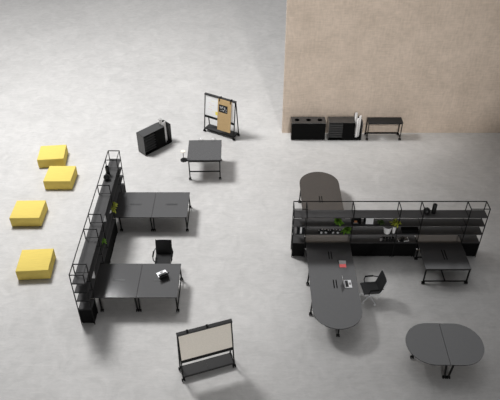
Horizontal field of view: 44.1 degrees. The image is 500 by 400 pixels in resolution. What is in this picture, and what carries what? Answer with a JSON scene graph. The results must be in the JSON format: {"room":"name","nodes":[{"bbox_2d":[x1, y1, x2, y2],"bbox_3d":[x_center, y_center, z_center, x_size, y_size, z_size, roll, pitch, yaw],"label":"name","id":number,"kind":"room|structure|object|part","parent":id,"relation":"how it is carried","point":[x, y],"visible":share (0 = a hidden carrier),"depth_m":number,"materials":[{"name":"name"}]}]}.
{"room":"open-plan office","nodes":[
{"label":"open-plan office","id":0,"kind":"room"},
{"bbox_2d":[0,0,499,399],"bbox_3d":[0.000,-18.617,48.003,140.000,0.200,122.000,0,39,0],"label":"floor","id":1,"kind":"structure","parent":0,"point":[85,76],"depth_m":24.41,"materials":[{"name":"concrete"}]},
{"bbox_2d":[9,200,47,226],"bbox_3d":[-8.570,0.521,23.918,1.140,0.450,1.070,-1,39,-1],"label":"pouf","id":2,"kind":"object","parent":1,"relation":"on","point":[30,212],"visible":1,"depth_m":23.62,"materials":[{"name":"yellow fabric"}]},
{"bbox_2d":[15,248,55,279],"bbox_3d":[-7.550,2.267,21.768,1.120,0.450,1.090,-3,39,-3],"label":"pouf","id":3,"kind":"object","parent":1,"relation":"on","point":[33,263],"visible":1,"depth_m":21.48,"materials":[{"name":"yellow fabric"}]},
{"bbox_2d":[37,145,67,167],"bbox_3d":[-8.600,-1.906,26.907,1.120,0.450,1.080,-4,39,-5],"label":"pouf","id":4,"kind":"object","parent":1,"relation":"on","point":[53,155],"visible":0.9,"depth_m":26.59,"materials":[{"name":"yellow fabric"}]},
{"bbox_2d":[43,166,77,188],"bbox_3d":[-7.890,-0.929,25.704,1.120,0.450,1.080,0,39,0],"label":"pouf","id":5,"kind":"object","parent":1,"relation":"on","point":[57,177],"visible":1,"depth_m":25.40,"materials":[{"name":"yellow fabric"}]},
{"bbox_2d":[69,150,125,323],"bbox_3d":[-5.229,1.062,21.800,0.447,2.280,6.606,0,39,0],"label":"shelving unit","id":6,"kind":"object","parent":1,"relation":"on","point":[94,253],"visible":0.92,"depth_m":20.76,"materials":[{"name":"black paint"}]},
{"bbox_3d":[-5.439,3.136,19.246,0.026,2.280,0.026,0,39,0],"label":"post","id":7,"kind":"part","parent":6,"relation":"part of","materials":[{"name":"black metal"}]},
{"bbox_3d":[-5.215,2.414,18.957,0.413,0.035,0.436,0,39,0],"label":"shelf","id":8,"kind":"part","parent":6,"relation":"part of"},
{"bbox_3d":[-5.215,2.717,19.203,0.413,0.035,0.436,0,39,0],"label":"shelf","id":9,"kind":"part","parent":6,"relation":"part of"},
{"bbox_3d":[-5.215,3.019,19.449,0.413,0.035,0.436,0,39,0],"label":"shelf","id":10,"kind":"part","parent":6,"relation":"part of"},
{"bbox_3d":[-5.215,1.762,19.761,0.413,0.035,1.582,0,39,0],"label":"shelf","id":11,"kind":"part","parent":6,"relation":"part of","materials":[{"name":"black wood"}]},
{"bbox_3d":[-5.439,0.187,21.089,0.026,0.026,6.580,0,39,0],"label":"rail","id":12,"kind":"part","parent":6,"relation":"part of","materials":[{"name":"black metal"}]},
{"bbox_3d":[-5.018,3.136,19.246,0.026,2.280,0.026,0,39,0],"label":"post","id":13,"kind":"part","parent":6,"relation":"part of","materials":[{"name":"black metal"}]},
{"bbox_3d":[-5.018,2.845,19.604,0.026,2.280,0.026,0,39,0],"label":"post","id":14,"kind":"part","parent":6,"relation":"part of","materials":[{"name":"black metal"}]},
{"bbox_3d":[-5.215,2.064,20.006,0.413,0.035,1.582,0,39,0],"label":"shelf","id":15,"kind":"part","parent":6,"relation":"part of","materials":[{"name":"black wood"}]},
{"bbox_3d":[-5.215,1.018,20.677,0.413,0.035,0.726,0,39,0],"label":"shelf","id":16,"kind":"part","parent":6,"relation":"part of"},
{"bbox_3d":[-5.022,3.587,19.910,0.022,0.633,0.430,0,39,0],"label":"door","id":17,"kind":"part","parent":6,"relation":"part of","materials":[{"name":"black paint"}]},
{"bbox_3d":[-5.215,2.367,20.252,0.413,0.035,1.582,0,39,0],"label":"shelf","id":18,"kind":"part","parent":6,"relation":"part of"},
{"bbox_3d":[-5.018,1.831,20.853,0.026,2.280,0.026,0,39,0],"label":"post","id":19,"kind":"part","parent":6,"relation":"part of","materials":[{"name":"black metal"}]},
{"bbox_3d":[-5.215,1.321,20.922,0.413,0.035,0.726,0,39,0],"label":"shelf","id":20,"kind":"part","parent":6,"relation":"part of","materials":[{"name":"black wood"}]},
{"bbox_3d":[-5.215,0.279,21.586,0.413,0.035,1.565,0,39,0],"label":"shelf","id":21,"kind":"part","parent":6,"relation":"part of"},
{"bbox_3d":[-5.215,1.623,21.168,0.413,0.035,0.726,0,39,0],"label":"shelf","id":22,"kind":"part","parent":6,"relation":"part of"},
{"bbox_3d":[-5.018,1.357,21.436,0.026,2.280,0.026,0,39,0],"label":"post","id":23,"kind":"part","parent":6,"relation":"part of","materials":[{"name":"black metal"}]},
{"bbox_2d":[103,174,109,179],"bbox_3d":[-5.290,-0.845,22.758,0.250,0.230,0.250,0,39,0],"label":"round vase","id":24,"kind":"object","parent":6,"relation":"on","point":[106,176],"visible":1,"depth_m":22.68,"materials":[{"name":"black ceramic"}]},
{"bbox_3d":[-5.215,0.582,21.832,0.413,0.035,1.565,0,39,0],"label":"shelf","id":25,"kind":"part","parent":6,"relation":"part of","materials":[{"name":"black wood"}]},
{"bbox_3d":[-5.022,2.191,21.629,0.022,0.633,0.720,0,39,0],"label":"door","id":26,"kind":"part","parent":6,"relation":"part of","materials":[{"name":"black paint"}]},
{"bbox_2d":[105,165,109,174],"bbox_3d":[-5.300,-1.092,22.944,0.150,0.380,0.150,0,39,0],"label":"vase","id":27,"kind":"object","parent":6,"relation":"on","point":[107,170],"visible":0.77,"depth_m":22.88,"materials":[{"name":"black ceramic"}]},
{"bbox_3d":[-5.215,0.885,22.078,0.413,0.035,1.565,0,39,0],"label":"shelf","id":28,"kind":"part","parent":6,"relation":"part of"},
{"bbox_3d":[-5.215,-0.713,22.808,0.413,0.035,1.532,0,39,0],"label":"shelf","id":29,"kind":"part","parent":6,"relation":"part of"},
{"bbox_3d":[-5.022,1.699,22.235,0.022,0.633,0.776,0,39,0],"label":"door","id":30,"kind":"part","parent":6,"relation":"part of","materials":[{"name":"black paint"}]},
{"bbox_3d":[-5.018,0.354,22.672,0.026,2.280,0.026,0,39,0],"label":"post","id":31,"kind":"part","parent":6,"relation":"part of","materials":[{"name":"black metal"}]},
{"bbox_2d":[110,202,117,212],"bbox_3d":[-5.059,0.248,22.629,0.387,0.346,0.482,0,39,0],"label":"potted plant","id":32,"kind":"object","parent":6,"relation":"on","point":[113,207],"visible":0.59,"depth_m":22.54,"materials":[{"name":"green plant"}]},
{"bbox_3d":[-5.215,-0.410,23.054,0.413,0.035,1.532,0,39,0],"label":"shelf","id":33,"kind":"part","parent":6,"relation":"part of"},
{"bbox_3d":[-5.215,-1.396,23.649,0.413,0.035,0.583,0,39,0],"label":"shelf","id":34,"kind":"part","parent":6,"relation":"part of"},
{"bbox_3d":[-5.022,1.206,22.842,0.022,0.633,0.776,0,39,0],"label":"door","id":35,"kind":"part","parent":6,"relation":"part of","materials":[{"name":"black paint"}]},
{"bbox_3d":[-5.215,-0.108,23.300,0.413,0.035,1.532,0,39,0],"label":"shelf","id":36,"kind":"part","parent":6,"relation":"part of","materials":[{"name":"black wood"}]},
{"bbox_3d":[-5.018,-1.012,24.354,0.026,2.280,0.026,0,39,0],"label":"post","id":37,"kind":"part","parent":6,"relation":"part of","materials":[{"name":"black metal"}]},
{"bbox_2d":[91,264,182,311],"bbox_3d":[-3.886,2.943,20.701,3.107,0.743,1.540,0,39,0],"label":"desk","id":38,"kind":"object","parent":1,"relation":"on","point":[134,281],"visible":1,"depth_m":20.42,"materials":[{"name":"grey laminate"}]},
{"bbox_2d":[156,270,168,277],"bbox_3d":[-2.917,2.429,20.581,0.340,0.205,0.364,-20,43,-23],"label":"laptop","id":39,"kind":"object","parent":38,"relation":"on","point":[164,272],"visible":1,"depth_m":20.66,"materials":[{"name":"silver metal"}]},
{"bbox_2d":[112,192,190,230],"bbox_3d":[-3.886,0.454,23.766,3.107,0.743,1.508,0,39,0],"label":"desk","id":40,"kind":"object","parent":1,"relation":"on","point":[150,205],"visible":0.98,"depth_m":23.49,"materials":[{"name":"grey laminate"}]},
{"bbox_2d":[136,120,171,155],"bbox_3d":[-4.259,-2.782,27.532,0.512,1.022,1.530,32,49,33],"label":"storage cabinet","id":41,"kind":"object","parent":1,"relation":"on","point":[150,139],"visible":0.97,"depth_m":27.30,"materials":[{"name":"black paint"}]},
{"bbox_3d":[-4.791,-2.448,27.115,0.500,0.970,0.022,32,49,33],"label":"panel","id":42,"kind":"part","parent":41,"relation":"part of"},
{"bbox_2d":[144,133,154,139],"bbox_3d":[-4.557,-2.864,27.070,0.472,0.018,0.629,32,49,33],"label":"shelf","id":43,"kind":"object","parent":41,"relation":"attached to","point":[151,134],"depth_m":27.01,"materials":[{"name":"black wood"}]},
{"bbox_2d":[144,138,154,144],"bbox_3d":[-4.557,-2.655,27.239,0.472,0.018,0.629,32,49,33],"label":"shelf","id":44,"kind":"object","parent":41,"relation":"attached to","point":[152,139],"depth_m":27.13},
{"bbox_2d":[145,145,156,151],"bbox_3d":[-4.557,-2.342,27.493,0.472,0.018,0.629,32,49,33],"label":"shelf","id":45,"kind":"object","parent":41,"relation":"attached to","point":[155,146],"depth_m":27.41,"materials":[{"name":"black metal"}]},
{"bbox_3d":[-4.259,-2.420,27.826,0.468,0.030,1.486,32,49,33],"label":"panel","id":46,"kind":"part","parent":41,"relation":"part of","materials":[{"name":"black paint"}]},
{"bbox_3d":[-3.988,-2.761,27.477,0.018,0.934,0.479,32,49,33],"label":"door","id":47,"kind":"part","parent":41,"relation":"part of","materials":[{"name":"black paint"}]},
{"bbox_3d":[-3.736,-3.127,27.951,0.500,0.970,0.022,32,49,33],"label":"panel","id":48,"kind":"part","parent":41,"relation":"part of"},
{"bbox_2d":[152,239,172,263],"bbox_3d":[-3.030,2.013,21.594,0.718,1.062,0.743,0,39,0],"label":"office chair","id":49,"kind":"object","parent":1,"relation":"on","point":[164,251],"visible":0.79,"depth_m":21.59,"materials":[{"name":"black fabric"}]},
{"bbox_3d":[-3.030,2.084,21.543,0.538,0.072,0.550,0,39,0],"label":"seat","id":50,"kind":"part","parent":49,"relation":"part of","materials":[{"name":"black fabric"}]},
{"bbox_3d":[-3.030,1.650,21.635,0.538,0.550,0.193,0,39,0],"label":"backrest","id":51,"kind":"part","parent":49,"relation":"part of","materials":[{"name":"black fabric"}]},
{"bbox_2d":[180,138,221,179],"bbox_3d":[-2.040,-1.733,26.144,1.680,1.141,1.542,-1,39,-1],"label":"table","id":52,"kind":"object","parent":1,"relation":"on","point":[198,150],"visible":1,"depth_m":25.76,"materials":[{"name":"grey laminate"}]},
{"bbox_2d":[176,319,235,381],"bbox_3d":[-1.290,4.327,18.031,1.674,1.959,0.520,-12,41,-14],"label":"whiteboard","id":53,"kind":"object","parent":1,"relation":"on","point":[207,340],"visible":1,"depth_m":17.85,"materials":[{"name":"black metal"}]},
{"bbox_3d":[-2.074,4.397,17.906,0.035,1.814,0.225,-12,41,-14],"label":"leg","id":54,"kind":"part","parent":53,"relation":"part of","materials":[{"name":"metal"}]},
{"bbox_3d":[-2.001,4.535,17.737,0.035,1.814,0.225,-12,41,-14],"label":"leg","id":55,"kind":"part","parent":53,"relation":"part of","materials":[{"name":"black metal"}]},
{"bbox_2d":[182,360,208,375],"bbox_3d":[-1.655,5.038,18.451,0.767,0.020,0.360,-12,41,-14],"label":"shelf","id":56,"kind":"object","parent":53,"relation":"attached to","point":[202,366],"depth_m":18.44,"materials":[{"name":"metal"}]},
{"bbox_3d":[-1.290,3.616,17.453,1.626,0.065,0.110,-12,41,-14],"label":"rail","id":57,"kind":"part","parent":53,"relation":"part of","materials":[{"name":"metal"}]},
{"bbox_3d":[-1.350,4.859,18.695,1.576,0.035,0.035,-12,41,-14],"label":"rail","id":58,"kind":"part","parent":53,"relation":"part of","materials":[{"name":"metal"}]},
{"bbox_3d":[-1.251,4.524,18.040,1.576,0.105,0.080,-12,41,-14],"label":"pen rail","id":59,"kind":"part","parent":53,"relation":"part of","materials":[{"name":"metal"}]},
{"bbox_3d":[-1.230,5.086,18.415,1.576,0.035,0.035,-12,41,-14],"label":"rail","id":60,"kind":"part","parent":53,"relation":"part of","materials":[{"name":"metal"}]},
{"bbox_2d":[206,353,232,368],"bbox_3d":[-0.925,4.884,18.640,0.767,0.020,0.360,-12,41,-14],"label":"shelf","id":61,"kind":"object","parent":53,"relation":"attached to","point":[223,360],"depth_m":18.63,"materials":[{"name":"metal"}]},
{"bbox_3d":[-0.506,4.220,18.125,0.035,1.814,0.225,-12,41,-14],"label":"leg","id":62,"kind":"part","parent":53,"relation":"part of","materials":[{"name":"metal"}]},
{"bbox_2d":[203,92,239,140],"bbox_3d":[-1.325,-3.857,28.119,1.678,1.949,0.540,19,43,22],"label":"easel","id":63,"kind":"object","parent":1,"relation":"on","point":[211,101],"visible":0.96,"depth_m":28.03,"materials":[{"name":"black metal"}]},
{"bbox_2d":[206,124,220,131],"bbox_3d":[-1.661,-3.346,28.776,0.769,0.020,0.380,19,43,22],"label":"shelf","id":64,"kind":"object","parent":63,"relation":"attached to","point":[210,127],"depth_m":28.74,"materials":[{"name":"metal"}]},
{"bbox_3d":[-1.388,-3.667,28.128,1.580,0.105,0.080,19,43,22],"label":"pen rail","id":65,"kind":"part","parent":63,"relation":"part of","materials":[{"name":"metal"}]},
{"bbox_3d":[-1.325,-4.565,27.544,1.630,0.065,0.110,19,43,22],"label":"rail","id":66,"kind":"part","parent":63,"relation":"part of","materials":[{"name":"metal"}]},
{"bbox_2d":[217,98,231,132],"bbox_3d":[-1.161,-3.809,27.784,0.690,1.560,0.215,19,43,22],"label":"panel","id":67,"kind":"object","parent":63,"relation":"hanging from","point":[223,120],"visible":1,"depth_m":27.84,"materials":[{"name":"beige wood"}]},
{"bbox_2d":[219,104,227,113],"bbox_3d":[-1.204,-4.072,27.631,0.450,0.360,0.046,19,43,22],"label":"sheet","id":68,"kind":"object","parent":67,"relation":"attached to","point":[222,108],"visible":1,"depth_m":27.63,"materials":[{"name":"black paper"}]},
{"bbox_2d":[220,131,236,136],"bbox_3d":[-0.989,-3.109,28.483,0.769,0.020,0.380,19,43,22],"label":"shelf","id":69,"kind":"object","parent":63,"relation":"attached to","point":[230,134],"depth_m":28.41,"materials":[{"name":"metal"}]},
{"bbox_3d":[-0.695,-3.566,27.722,0.035,1.804,0.235,19,43,22],"label":"leg","id":70,"kind":"part","parent":63,"relation":"part of","materials":[{"name":"metal"}]},
{"bbox_3d":[-0.577,-3.698,27.884,0.035,1.804,0.235,19,43,22],"label":"leg","id":71,"kind":"part","parent":63,"relation":"part of","materials":[{"name":"black metal"}]},
{"bbox_2d":[290,117,325,139],"bbox_3d":[2.645,-3.252,28.165,1.550,0.953,0.530,0,39,0],"label":"base cabinet","id":72,"kind":"object","parent":1,"relation":"on","point":[302,128],"visible":1,"depth_m":27.95,"materials":[{"name":"black metal"}]},
{"bbox_3d":[2.645,-3.104,27.970,1.550,0.870,0.020,0,39,0],"label":"panel","id":73,"kind":"part","parent":72,"relation":"part of","materials":[{"name":"black paint"}]},
{"bbox_2d":[298,172,361,336],"bbox_3d":[2.760,1.682,22.253,1.636,0.743,8.090,0,39,0],"label":"meeting table","id":74,"kind":"object","parent":1,"relation":"on","point":[335,306],"visible":0.77,"depth_m":20.96,"materials":[{"name":"grey laminate"}]},
{"bbox_2d":[342,276,351,287],"bbox_3d":[3.193,2.680,20.252,0.314,0.230,0.340,-1,39,-2],"label":"laptop","id":75,"kind":"object","parent":74,"relation":"on","point":[347,283],"visible":1,"depth_m":20.29,"materials":[{"name":"silver metal"}]},
{"bbox_2d":[327,117,362,139],"bbox_3d":[4.320,-3.255,28.162,1.530,0.962,0.532,0,39,0],"label":"storage cabinet","id":76,"kind":"object","parent":1,"relation":"on","point":[338,128],"visible":0.95,"depth_m":27.99,"materials":[{"name":"black metal"}]},
{"bbox_3d":[3.566,-3.262,28.164,0.022,0.910,0.520,0,39,0],"label":"panel","id":77,"kind":"part","parent":76,"relation":"part of","materials":[{"name":"black metal"}]},
{"bbox_2d":[329,123,342,125],"bbox_3d":[3.892,-3.512,27.950,0.629,0.018,0.492,0,39,0],"label":"shelf","id":78,"kind":"object","parent":76,"relation":"attached to","point":[330,124],"depth_m":27.80,"materials":[{"name":"black metal"}]},
{"bbox_2d":[329,130,342,132],"bbox_3d":[3.892,-3.219,28.188,0.629,0.018,0.492,0,39,0],"label":"shelf","id":79,"kind":"object","parent":76,"relation":"attached to","point":[330,131],"depth_m":28.05,"materials":[{"name":"black metal"}]},
{"bbox_3d":[4.320,-2.916,28.437,1.486,0.030,0.488,0,39,0],"label":"panel","id":80,"kind":"part","parent":76,"relation":"part of","materials":[{"name":"black paint"}]},
{"bbox_3d":[4.470,-3.115,27.962,0.479,0.874,0.018,0,39,0],"label":"door","id":81,"kind":"part","parent":76,"relation":"part of","materials":[{"name":"black paint"}]},
{"bbox_2d":[354,112,357,134],"bbox_3d":[4.825,-3.471,28.174,0.168,1.164,0.124,0,39,0],"label":"paper roll","id":82,"kind":"object","parent":76,"relation":"on","point":[356,113],"visible":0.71,"depth_m":27.94,"materials":[{"name":"white paper"}]},
{"bbox_2d":[354,118,358,137],"bbox_3d":[4.858,-3.247,28.009,0.130,1.024,0.160,0,39,0],"label":"paper roll","id":83,"kind":"object","parent":76,"relation":"on","point":[357,121],"visible":1,"depth_m":27.93,"materials":[{"name":"white paper"}]},
{"bbox_2d":[357,115,361,136],"bbox_3d":[4.974,-3.359,28.100,0.110,1.084,0.162,25,45,28],"label":"paper roll","id":84,"kind":"object","parent":76,"relation":"on","point":[360,116],"visible":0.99,"depth_m":27.98,"materials":[{"name":"white paper"}]},
{"bbox_3d":[5.074,-3.262,28.164,0.022,0.910,0.520,0,39,0],"label":"panel","id":85,"kind":"part","parent":76,"relation":"part of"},
{"bbox_2d":[359,270,387,305],"bbox_3d":[4.075,2.914,20.485,0.743,1.062,0.718,-4,39,-5],"label":"office chair","id":86,"kind":"object","parent":1,"relation":"on","point":[375,287],"visible":0.99,"depth_m":20.45,"materials":[{"name":"black fabric"}]},
{"bbox_3d":[3.990,2.937,20.492,0.550,0.072,0.538,-4,39,-5],"label":"seat","id":87,"kind":"part","parent":86,"relation":"part of","materials":[{"name":"black fabric"}]},
{"bbox_3d":[4.333,2.694,20.349,0.193,0.550,0.538,-4,39,-5],"label":"backrest","id":88,"kind":"part","parent":86,"relation":"part of","materials":[{"name":"black fabric"}]},
{"bbox_2d":[364,117,402,139],"bbox_3d":[6.110,-3.251,28.173,1.598,0.939,0.540,0,39,0],"label":"console table","id":89,"kind":"object","parent":1,"relation":"on","point":[371,120],"visible":1,"depth_m":27.96,"materials":[{"name":"black metal"}]},
{"bbox_2d":[366,132,397,133],"bbox_3d":[6.110,-3.102,28.506,1.500,0.030,0.110,0,39,0],"label":"crossbar","id":90,"kind":"object","parent":89,"relation":"attached to","point":[366,132],"depth_m":28.48,"materials":[{"name":"black paint"}]},
{"bbox_2d":[291,201,490,256],"bbox_3d":[4.836,1.055,21.808,6.680,2.280,0.440,0,39,0],"label":"shelving unit","id":91,"kind":"object","parent":1,"relation":"on","point":[364,238],"visible":0.85,"depth_m":21.67,"materials":[{"name":"black paint"}]},
{"bbox_3d":[1.509,0.925,21.969,0.026,2.280,0.026,0,39,0],"label":"post","id":92,"kind":"part","parent":91,"relation":"part of","materials":[{"name":"metal"}]},
{"bbox_3d":[1.509,1.186,21.648,0.026,2.280,0.026,0,39,0],"label":"post","id":93,"kind":"part","parent":91,"relation":"part of","materials":[{"name":"black metal"}]},
{"bbox_3d":[1.734,1.780,22.135,0.417,0.633,0.022,0,39,0],"label":"door","id":94,"kind":"part","parent":91,"relation":"part of","materials":[{"name":"black paint"}]},
{"bbox_3d":[1.734,0.790,21.576,0.423,0.035,0.406,0,39,0],"label":"shelf","id":95,"kind":"part","parent":91,"relation":"part of","materials":[{"name":"black wood"}]},
{"bbox_3d":[1.734,0.487,21.330,0.423,0.035,0.406,0,39,0],"label":"shelf","id":96,"kind":"part","parent":91,"relation":"part of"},
{"bbox_3d":[1.958,1.186,21.648,0.026,2.280,0.026,0,39,0],"label":"post","id":97,"kind":"part","parent":91,"relation":"part of","materials":[{"name":"black metal"}]},
{"bbox_3d":[2.758,1.093,21.822,1.574,0.035,0.406,0,39,0],"label":"shelf","id":98,"kind":"part","parent":91,"relation":"part of","materials":[{"name":"black wood"}]},
{"bbox_3d":[2.758,0.790,21.576,1.574,0.035,0.406,0,39,0],"label":"shelf","id":99,"kind":"part","parent":91,"relation":"part of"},
{"bbox_3d":[2.758,0.487,21.330,1.574,0.035,0.406,0,39,0],"label":"shelf","id":100,"kind":"part","parent":91,"relation":"part of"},
{"bbox_2d":[334,218,343,225],"bbox_3d":[3.084,0.740,21.456,0.340,0.312,0.340,-15,41,-17],"label":"potted plant","id":101,"kind":"object","parent":91,"relation":"on","point":[336,220],"visible":0.93,"depth_m":21.38,"materials":[{"name":"green plant"}]},
{"bbox_2d":[340,227,351,234],"bbox_3d":[3.381,1.044,21.673,0.370,0.278,0.359,19,43,22],"label":"potted plant","id":102,"kind":"object","parent":91,"relation":"on","point":[346,229],"visible":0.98,"depth_m":21.62,"materials":[{"name":"green plant"}]},
{"bbox_3d":[3.558,1.186,21.648,0.026,2.280,0.026,0,39,0],"label":"post","id":103,"kind":"part","parent":91,"relation":"part of","materials":[{"name":"black metal"}]},
{"bbox_2d":[351,218,360,223],"bbox_3d":[3.700,0.707,21.442,0.320,0.260,0.100,0,39,0],"label":"photo frame","id":104,"kind":"object","parent":91,"relation":"on","point":[356,220],"visible":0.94,"depth_m":21.45,"materials":[{"name":"black paint"}]},
{"bbox_3d":[3.961,1.780,22.135,0.774,0.633,0.022,0,39,0],"label":"door","id":105,"kind":"part","parent":91,"relation":"part of","materials":[{"name":"black paint"}]},
{"bbox_2d":[363,218,373,223],"bbox_3d":[4.130,0.695,21.426,0.340,0.300,0.109,0,39,0],"label":"art print","id":106,"kind":"object","parent":91,"relation":"on","point":[367,220],"visible":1,"depth_m":21.43,"materials":[{"name":"white paper"}]},
{"bbox_3d":[4.351,0.790,21.576,1.561,0.035,0.406,0,39,0],"label":"shelf","id":107,"kind":"part","parent":91,"relation":"part of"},
{"bbox_3d":[4.351,1.093,21.822,1.561,0.035,0.406,0,39,0],"label":"shelf","id":108,"kind":"part","parent":91,"relation":"part of","materials":[{"name":"black wood"}]},
{"bbox_3d":[4.351,0.487,21.330,1.561,0.035,0.406,0,39,0],"label":"shelf","id":109,"kind":"part","parent":91,"relation":"part of","materials":[{"name":"black wood"}]},
{"bbox_2d":[377,220,384,225],"bbox_3d":[4.549,0.778,21.431,0.260,0.214,0.327,-27,46,-29],"label":"potted plant","id":110,"kind":"object","parent":91,"relation":"on","point":[379,222],"visible":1,"depth_m":21.38,"materials":[{"name":"green plant"}]},
{"bbox_3d":[4.742,1.780,22.135,0.774,0.633,0.022,0,39,0],"label":"door","id":111,"kind":"part","parent":91,"relation":"part of","materials":[{"name":"black paint"}]},
{"bbox_2d":[384,227,391,233],"bbox_3d":[4.820,1.026,21.637,0.310,0.300,0.310,0,39,0],"label":"plant pot","id":112,"kind":"object","parent":91,"relation":"on","point":[387,230],"visible":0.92,"depth_m":21.54,"materials":[{"name":"white ceramic"}]},
{"bbox_3d":[4.836,0.050,21.259,6.654,0.026,0.026,0,39,0],"label":"rail","id":113,"kind":"part","parent":91,"relation":"part of","materials":[{"name":"black metal"}]},
{"bbox_2d":[390,218,400,227],"bbox_3d":[5.050,0.767,21.401,0.409,0.314,0.373,-21,44,-24],"label":"potted plant","id":114,"kind":"object","parent":91,"relation":"on","point":[394,222],"visible":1,"depth_m":21.33,"materials":[{"name":"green plant"}]},
{"bbox_3d":[5.145,1.186,21.648,0.026,2.280,0.026,0,39,0],"label":"post","id":115,"kind":"part","parent":91,"relation":"part of","materials":[{"name":"black metal"}]},
{"bbox_2d":[397,237,408,241],"bbox_3d":[5.460,1.412,22.002,0.380,0.045,0.200,-4,39,-5],"label":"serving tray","id":116,"kind":"object","parent":91,"relation":"on","point":[406,238],"visible":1,"depth_m":21.97,"materials":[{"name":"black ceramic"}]},
{"bbox_3d":[5.540,1.780,22.135,0.758,0.633,0.022,0,39,0],"label":"door","id":117,"kind":"part","parent":91,"relation":"part of","materials":[{"name":"black paint"}]},
{"bbox_3d":[5.540,1.093,21.822,0.764,0.035,0.406,0,39,0],"label":"shelf","id":118,"kind":"part","parent":91,"relation":"part of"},
{"bbox_3d":[5.540,0.790,21.576,0.764,0.035,0.406,0,39,0],"label":"shelf","id":119,"kind":"part","parent":91,"relation":"part of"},
{"bbox_2d":[401,227,418,232],"bbox_3d":[5.630,1.024,21.750,0.570,0.160,0.270,0,39,0],"label":"storage box","id":120,"kind":"object","parent":91,"relation":"on","point":[403,229],"visible":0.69,"depth_m":21.65,"materials":[{"name":"black paint"}]},
{"bbox_3d":[5.630,0.973,21.709,0.570,0.030,0.270,0,39,0],"label":"lid","id":121,"kind":"part","parent":120,"relation":"part of","materials":[{"name":"black paint"}]},
{"bbox_3d":[5.540,0.487,21.330,0.764,0.035,0.406,0,39,0],"label":"shelf","id":122,"kind":"part","parent":91,"relation":"part of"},
{"bbox_3d":[5.935,1.186,21.648,0.026,2.280,0.026,0,39,0],"label":"post","id":123,"kind":"part","parent":91,"relation":"part of","materials":[{"name":"black metal"}]},
{"bbox_2d":[423,207,429,213],"bbox_3d":[6.100,0.366,21.268,0.250,0.230,0.250,0,39,0],"label":"round vase","id":124,"kind":"object","parent":91,"relation":"on","point":[427,210],"visible":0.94,"depth_m":21.18,"materials":[{"name":"black ceramic"}]},
{"bbox_2d":[431,203,437,213],"bbox_3d":[6.350,0.295,21.236,0.150,0.380,0.150,0,39,0],"label":"vase","id":125,"kind":"object","parent":91,"relation":"on","point":[434,207],"visible":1,"depth_m":21.17,"materials":[{"name":"black ceramic"}]},
{"bbox_3d":[6.727,1.093,21.822,1.558,0.035,0.406,0,39,0],"label":"shelf","id":126,"kind":"part","parent":91,"relation":"part of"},
{"bbox_3d":[6.727,0.790,21.576,1.558,0.035,0.406,0,39,0],"label":"shelf","id":127,"kind":"part","parent":91,"relation":"part of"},
{"bbox_3d":[6.727,0.487,21.330,1.558,0.035,0.406,0,39,0],"label":"shelf","id":128,"kind":"part","parent":91,"relation":"part of","materials":[{"name":"black wood"}]},
{"bbox_3d":[7.519,1.186,21.648,0.026,2.280,0.026,0,39,0],"label":"post","id":129,"kind":"part","parent":91,"relation":"part of","materials":[{"name":"black metal"}]},
{"bbox_3d":[7.841,1.780,22.135,0.612,0.633,0.022,0,39,0],"label":"door","id":130,"kind":"part","parent":91,"relation":"part of","materials":[{"name":"black paint"}]},
{"bbox_3d":[7.841,1.093,21.822,0.618,0.035,0.406,0,39,0],"label":"shelf","id":131,"kind":"part","parent":91,"relation":"part of","materials":[{"name":"black wood"}]},
{"bbox_3d":[7.841,0.790,21.576,0.618,0.035,0.406,0,39,0],"label":"shelf","id":132,"kind":"part","parent":91,"relation":"part of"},
{"bbox_3d":[7.841,0.487,21.330,0.618,0.035,0.406,0,39,0],"label":"shelf","id":133,"kind":"part","parent":91,"relation":"part of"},
{"bbox_3d":[8.163,1.186,21.648,0.026,2.280,0.026,0,39,0],"label":"post","id":134,"kind":"part","parent":91,"relation":"part of","materials":[{"name":"black metal"}]},
{"bbox_2d":[414,235,470,283],"bbox_3d":[6.726,2.081,21.763,1.583,0.743,1.754,0,39,0],"label":"desk","id":135,"kind":"object","parent":1,"relation":"on","point":[438,252],"visible":1,"depth_m":21.42,"materials":[{"name":"grey laminate"}]},
{"bbox_2d":[406,323,483,378],"bbox_3d":[5.830,4.580,18.687,2.310,0.739,1.553,0,39,0],"label":"table","id":136,"kind":"object","parent":1,"relation":"on","point":[445,344],"visible":1,"depth_m":18.42,"materials":[{"name":"grey laminate"}]},
{"bbox_2d":[282,0,499,132],"bbox_3d":[20.747,-6.694,26.021,38.505,9.000,0.200,0,39,0],"label":"wall","id":137,"kind":"structure","parent":0,"point":[433,65],"depth_m":26.56,"materials":[{"name":"beige paint"}]}
]}

